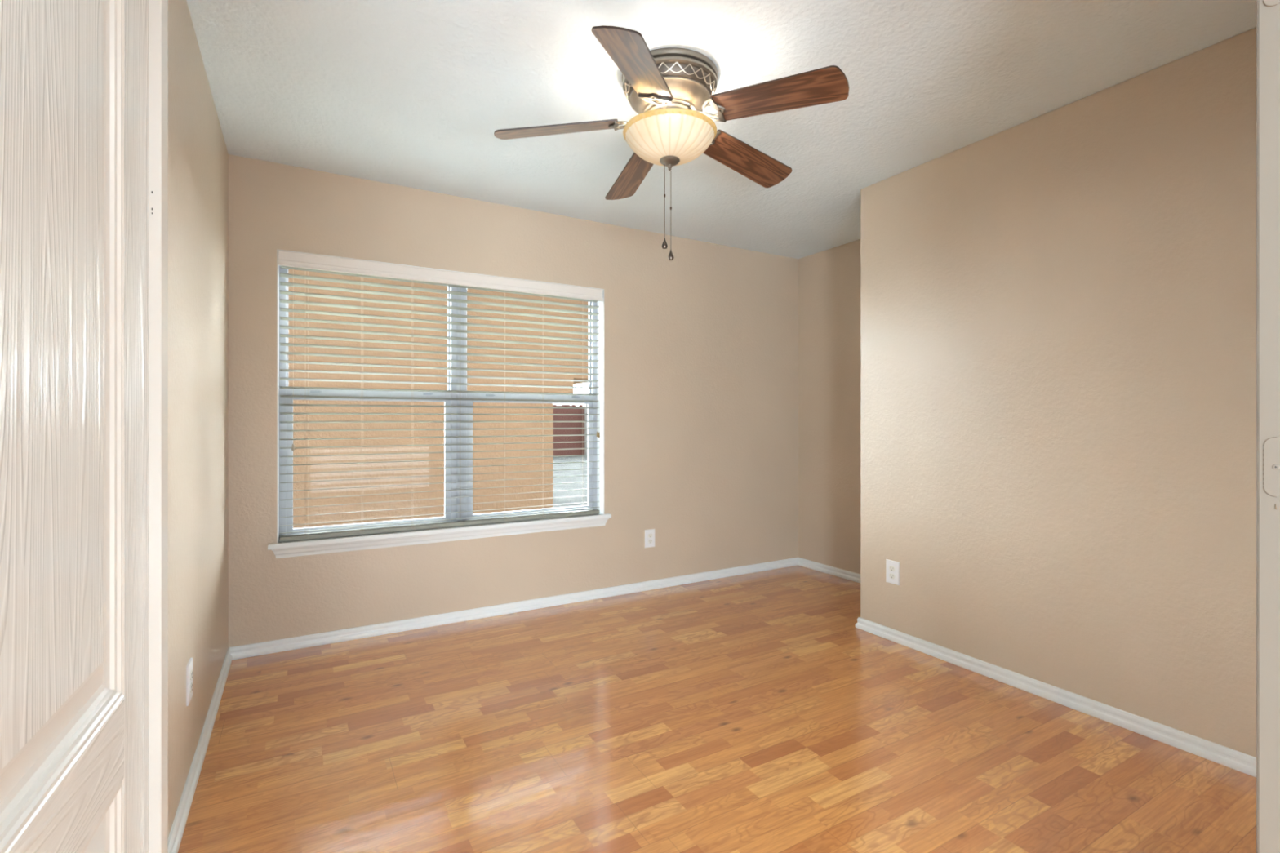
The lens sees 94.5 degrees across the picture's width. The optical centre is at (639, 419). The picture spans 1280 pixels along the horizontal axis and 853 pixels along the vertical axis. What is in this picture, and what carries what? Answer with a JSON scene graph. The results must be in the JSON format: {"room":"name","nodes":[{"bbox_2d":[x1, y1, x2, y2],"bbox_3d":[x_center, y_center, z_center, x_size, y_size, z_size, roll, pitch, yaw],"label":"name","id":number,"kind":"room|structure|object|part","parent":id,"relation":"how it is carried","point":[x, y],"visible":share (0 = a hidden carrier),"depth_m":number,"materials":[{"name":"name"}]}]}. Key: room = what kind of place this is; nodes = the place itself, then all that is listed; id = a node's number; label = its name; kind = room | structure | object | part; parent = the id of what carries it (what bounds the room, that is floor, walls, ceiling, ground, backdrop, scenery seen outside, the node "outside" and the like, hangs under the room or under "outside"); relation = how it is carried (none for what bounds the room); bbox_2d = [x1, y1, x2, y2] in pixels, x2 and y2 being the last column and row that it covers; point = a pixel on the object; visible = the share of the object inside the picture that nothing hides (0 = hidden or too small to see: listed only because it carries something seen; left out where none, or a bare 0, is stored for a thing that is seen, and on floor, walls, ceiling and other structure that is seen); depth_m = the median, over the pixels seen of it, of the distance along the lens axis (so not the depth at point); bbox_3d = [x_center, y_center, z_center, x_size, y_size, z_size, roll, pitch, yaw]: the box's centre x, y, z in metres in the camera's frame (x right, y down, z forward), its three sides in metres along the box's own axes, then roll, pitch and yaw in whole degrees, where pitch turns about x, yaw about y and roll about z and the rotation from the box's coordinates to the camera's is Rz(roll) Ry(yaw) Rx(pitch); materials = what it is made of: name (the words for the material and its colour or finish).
{"room":"empty bedroom","nodes":[
{"label":"empty bedroom","id":0,"kind":"room"},
{"bbox_2d":[168,0,228,836],"bbox_3d":[-1.254,-0.059,1.458,0.120,2.440,3.153,0,0,-30],"label":"wall","id":1,"kind":"structure","parent":0,"point":[198,156],"depth_m":1.95,"materials":[{"name":"beige paint"}]},
{"bbox_2d":[186,657,192,706],"bbox_3d":[-1.399,0.816,1.840,0.010,0.121,0.079,0,0,-30],"label":"wall outlet","id":2,"kind":"object","parent":1,"relation":"attached to","point":[189,666],"visible":1,"depth_m":1.82,"materials":[{"name":"white plastic"}]},
{"bbox_2d":[190,681,192,693],"bbox_3d":[-1.396,0.835,1.841,0.003,0.027,0.034,0,0,-30],"label":"receptacle","id":3,"kind":"object","parent":2,"relation":"attached to","point":[191,682],"depth_m":1.83,"materials":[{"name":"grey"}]},
{"bbox_2d":[190,669,192,680],"bbox_3d":[-1.396,0.796,1.841,0.003,0.027,0.034,0,0,-30],"label":"receptacle","id":4,"kind":"object","parent":2,"relation":"attached to","point":[191,670],"depth_m":1.83,"materials":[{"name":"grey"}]},
{"bbox_2d":[168,647,232,852],"bbox_3d":[-1.194,1.132,1.492,0.018,0.058,3.153,0,0,-30],"label":"baseboard","id":5,"kind":"structure","parent":1,"relation":"attached to","point":[175,837],"depth_m":1.92,"materials":[{"name":"white paint"}]},
{"bbox_2d":[228,154,798,647],"bbox_3d":[-0.399,-0.059,3.854,3.991,2.440,0.150,0,0,-30],"label":"wall","id":6,"kind":"structure","parent":0,"point":[701,344],"depth_m":3.74,"materials":[{"name":"beige paint"}]},
{"bbox_2d":[267,248,611,558],"bbox_3d":[-1.057,-0.077,3.465,1.896,1.544,0.194,0,0,-30],"label":"window","id":7,"kind":"structure","parent":6,"relation":"in","point":[362,542],"depth_m":3.48,"materials":[{"name":"white paint"}]},
{"bbox_3d":[-1.491,-0.469,3.303,0.834,0.680,0.022,0,0,-30],"label":"sash","id":8,"kind":"part","parent":7,"relation":"part of","materials":[{"name":"grey"}]},
{"bbox_3d":[-1.479,0.222,3.282,0.834,0.766,0.022,0,0,-30],"label":"sash","id":9,"kind":"part","parent":7,"relation":"part of","materials":[{"name":"grey plastic"}]},
{"bbox_2d":[278,249,603,542],"bbox_3d":[-1.038,-0.113,3.420,1.798,1.461,0.080,0,0,-30],"label":"window blind","id":10,"kind":"object","parent":7,"relation":"attached to","point":[286,260],"visible":1,"depth_m":3.34,"materials":[{"name":"white plastic"}]},
{"bbox_3d":[-1.715,-0.092,3.045,0.002,1.401,0.056,0,0,-15],"label":"ladder cord","id":11,"kind":"part","parent":10,"relation":"part of","materials":[{"name":"white fabric"}]},
{"bbox_3d":[-1.491,-0.092,3.174,0.002,1.401,0.056,0,0,-15],"label":"ladder cord","id":12,"kind":"part","parent":10,"relation":"part of","materials":[{"name":"white fabric"}]},
{"bbox_3d":[-1.047,0.605,3.429,1.778,0.025,0.050,0,0,-30],"label":"rail","id":13,"kind":"part","parent":10,"relation":"part of","materials":[{"name":"grey plastic"}]},
{"bbox_3d":[-1.044,-0.092,3.432,0.002,1.401,0.056,0,0,-15],"label":"ladder cord","id":14,"kind":"part","parent":10,"relation":"part of","materials":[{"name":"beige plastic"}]},
{"bbox_3d":[-0.815,-0.092,3.563,0.002,1.401,0.056,0,0,-15],"label":"ladder cord","id":15,"kind":"part","parent":10,"relation":"part of","materials":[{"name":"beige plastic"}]},
{"bbox_3d":[-0.366,-0.092,3.821,0.002,1.401,0.056,0,0,-15],"label":"ladder cord","id":16,"kind":"part","parent":10,"relation":"part of","materials":[{"name":"white fabric"}]},
{"bbox_3d":[-0.681,0.222,3.741,0.832,0.766,0.022,0,0,-30],"label":"sash","id":17,"kind":"part","parent":7,"relation":"part of","materials":[{"name":"grey plastic"}]},
{"bbox_3d":[-0.693,-0.469,3.762,0.832,0.680,0.022,0,0,-30],"label":"sash","id":18,"kind":"part","parent":7,"relation":"part of","materials":[{"name":"grey plastic"}]},
{"bbox_2d":[228,557,798,660],"bbox_3d":[-0.357,1.132,3.781,3.751,0.058,0.018,0,0,-30],"label":"baseboard","id":19,"kind":"structure","parent":6,"relation":"attached to","point":[237,652],"depth_m":3.44,"materials":[{"name":"white paint"}]},
{"bbox_2d":[644,528,654,547],"bbox_3d":[0.069,0.813,4.030,0.079,0.121,0.010,0,0,-30],"label":"wall outlet","id":20,"kind":"object","parent":6,"relation":"attached to","point":[649,534],"visible":1,"depth_m":4.03,"materials":[{"name":"white plastic"}]},
{"bbox_2d":[177,564,1256,852],"bbox_3d":[0.811,1.221,0.997,5.600,0.120,6.320,0,0,-30],"label":"floor","id":21,"kind":"structure","parent":0,"point":[751,713],"depth_m":2.06,"materials":[{"name":"laminate"}]},
{"bbox_2d":[186,0,1256,258],"bbox_3d":[0.811,-1.354,0.997,5.600,0.150,6.320,0,0,-30],"label":"ceiling","id":22,"kind":"structure","parent":0,"point":[415,94],"depth_m":2.24,"materials":[{"name":"white paint"}]},
{"bbox_2d":[493,25,848,260],"bbox_3d":[0.127,-0.937,2.245,1.236,0.685,1.244,0,0,-30],"label":"ceiling fan","id":23,"kind":"object","parent":22,"relation":"hanging from","point":[671,90],"visible":1,"depth_m":2.09,"materials":[{"name":"brown wood"}]},
{"bbox_3d":[-0.312,-1.078,2.201,0.458,0.006,0.147,-6,15,-2],"label":"blade","id":24,"kind":"part","parent":23,"relation":"part of","materials":[{"name":"brown wood"}]},
{"bbox_3d":[-0.030,-1.078,2.612,0.147,0.006,0.458,-16,-1,-20],"label":"blade","id":25,"kind":"part","parent":23,"relation":"part of","materials":[{"name":"brown wood"}]},
{"bbox_3d":[-0.009,-1.078,1.807,0.147,0.006,0.458,15,10,14],"label":"blade","id":26,"kind":"part","parent":23,"relation":"part of","materials":[{"name":"brown wood"}]},
{"bbox_3d":[0.092,-0.817,2.213,0.002,0.280,0.002,0,0,-30],"label":"pull chain","id":27,"kind":"part","parent":23,"relation":"part of","materials":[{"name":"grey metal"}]},
{"bbox_3d":[0.111,-1.021,2.213,0.350,0.105,0.350,0,0,-30],"label":"lamp shade","id":28,"kind":"part","parent":23,"relation":"part of","materials":[{"name":"beige glass"}]},
{"bbox_3d":[0.115,-0.782,2.213,0.002,0.295,0.002,0,0,-30],"label":"pull chain","id":29,"kind":"part","parent":23,"relation":"part of","materials":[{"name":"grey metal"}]},
{"bbox_3d":[0.447,-1.078,2.470,0.458,0.006,0.147,8,-20,-37],"label":"blade","id":30,"kind":"part","parent":23,"relation":"part of","materials":[{"name":"brown wood"}]},
{"bbox_3d":[0.460,-1.078,1.973,0.458,0.006,0.147,8,-11,34],"label":"blade","id":31,"kind":"part","parent":23,"relation":"part of","materials":[{"name":"brown wood"}]},
{"bbox_2d":[798,239,860,574],"bbox_3d":[1.649,-0.059,4.175,0.120,2.440,1.334,0,0,-30],"label":"wall","id":32,"kind":"structure","parent":0,"point":[829,280],"depth_m":4.44,"materials":[{"name":"beige paint"}]},
{"bbox_2d":[798,557,860,583],"bbox_3d":[1.562,1.132,4.188,0.018,0.058,1.224,0,0,-30],"label":"baseboard","id":33,"kind":"structure","parent":32,"relation":"attached to","point":[841,573],"depth_m":4.42,"materials":[{"name":"white paint"}]},
{"bbox_2d":[860,26,1256,757],"bbox_3d":[2.030,-0.059,2.639,0.750,2.440,1.929,0,0,-30],"label":"wall","id":34,"kind":"structure","parent":0,"point":[1058,306],"depth_m":2.36,"materials":[{"name":"beige paint"}]},
{"bbox_2d":[885,559,899,585],"bbox_3d":[1.325,0.804,3.104,0.010,0.121,0.079,0,0,-30],"label":"wall outlet","id":35,"kind":"object","parent":34,"relation":"attached to","point":[892,567],"visible":1,"depth_m":3.10,"materials":[{"name":"white plastic"}]},
{"bbox_2d":[888,573,894,578],"bbox_3d":[1.322,0.823,3.103,0.003,0.027,0.034,0,0,-30],"label":"receptacle","id":36,"kind":"object","parent":35,"relation":"attached to","point":[891,575],"depth_m":3.10,"materials":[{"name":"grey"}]},
{"bbox_2d":[888,565,894,571],"bbox_3d":[1.322,0.784,3.103,0.003,0.027,0.034,0,0,-30],"label":"receptacle","id":37,"kind":"object","parent":35,"relation":"attached to","point":[891,568],"depth_m":3.10,"materials":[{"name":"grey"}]},
{"bbox_2d":[855,617,1256,777],"bbox_3d":[1.692,1.132,2.455,0.018,0.058,1.948,0,0,-30],"label":"baseboard","id":38,"kind":"structure","parent":34,"relation":"attached to","point":[1240,762],"depth_m":2.34,"materials":[{"name":"white paint"}]},
{"bbox_3d":[0.911,-0.059,0.813,3.231,2.440,0.122,0,0,-30],"label":"wall","id":39,"kind":"structure","parent":0,"visible":0},
{"bbox_2d":[0,0,168,852],"bbox_3d":[-0.528,0.137,0.508,0.048,2.023,0.770,0,0,-28],"label":"door","id":40,"kind":"structure","parent":39,"relation":"in","point":[84,83],"depth_m":0.60,"materials":[{"name":"white wood-grain textured paint"}]},
{"bbox_3d":[-0.528,0.386,0.493,0.035,0.099,0.491,0,0,-28],"label":"rail","id":41,"kind":"part","parent":40,"relation":"part of","materials":[{"name":"white wood"}]},
{"bbox_3d":[-0.528,0.676,0.493,0.035,0.480,0.491,0,0,-28],"label":"raised panel","id":42,"kind":"part","parent":40,"relation":"part of","materials":[{"name":"white wood"}]},
{"bbox_2d":[1256,0,1279,852],"bbox_3d":[0.977,0.137,0.850,0.020,2.047,0.128,0,0,-30],"label":"trim","id":43,"kind":"structure","parent":39,"relation":"attached to","point":[1268,11],"depth_m":0.89,"materials":[{"name":"beige paint"}]},
{"label":"outside","id":44,"kind":"structure","parent":0,"visible":0},
{"bbox_2d":[553,455,587,507],"bbox_3d":[-4.581,1.411,34.062,54.000,0.200,56.370,0,0,-30],"label":"ground","id":45,"kind":"structure","parent":44,"point":[578,493],"depth_m":12.49,"materials":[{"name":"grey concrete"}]},
{"bbox_2d":[288,269,588,528],"bbox_3d":[-3.148,-0.219,7.787,4.600,3.060,3.760,0,0,-30],"label":"house","id":46,"kind":"structure","parent":45,"relation":"on","point":[296,426],"depth_m":6.12,"materials":[{"name":"beige paint"}]},
{"bbox_2d":[553,404,587,455],"bbox_3d":[-0.944,0.381,21.925,12.212,1.860,0.160,0,0,-30],"label":"picket fence","id":47,"kind":"object","parent":45,"relation":"on","point":[556,411],"visible":0.05,"depth_m":21.06,"materials":[{"name":"brown wood"}]},
{"bbox_3d":[-1.905,0.381,21.338,0.160,1.860,0.100,0,0,-30],"label":"fence post","id":48,"kind":"part","parent":47,"relation":"part of","materials":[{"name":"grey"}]}
]}

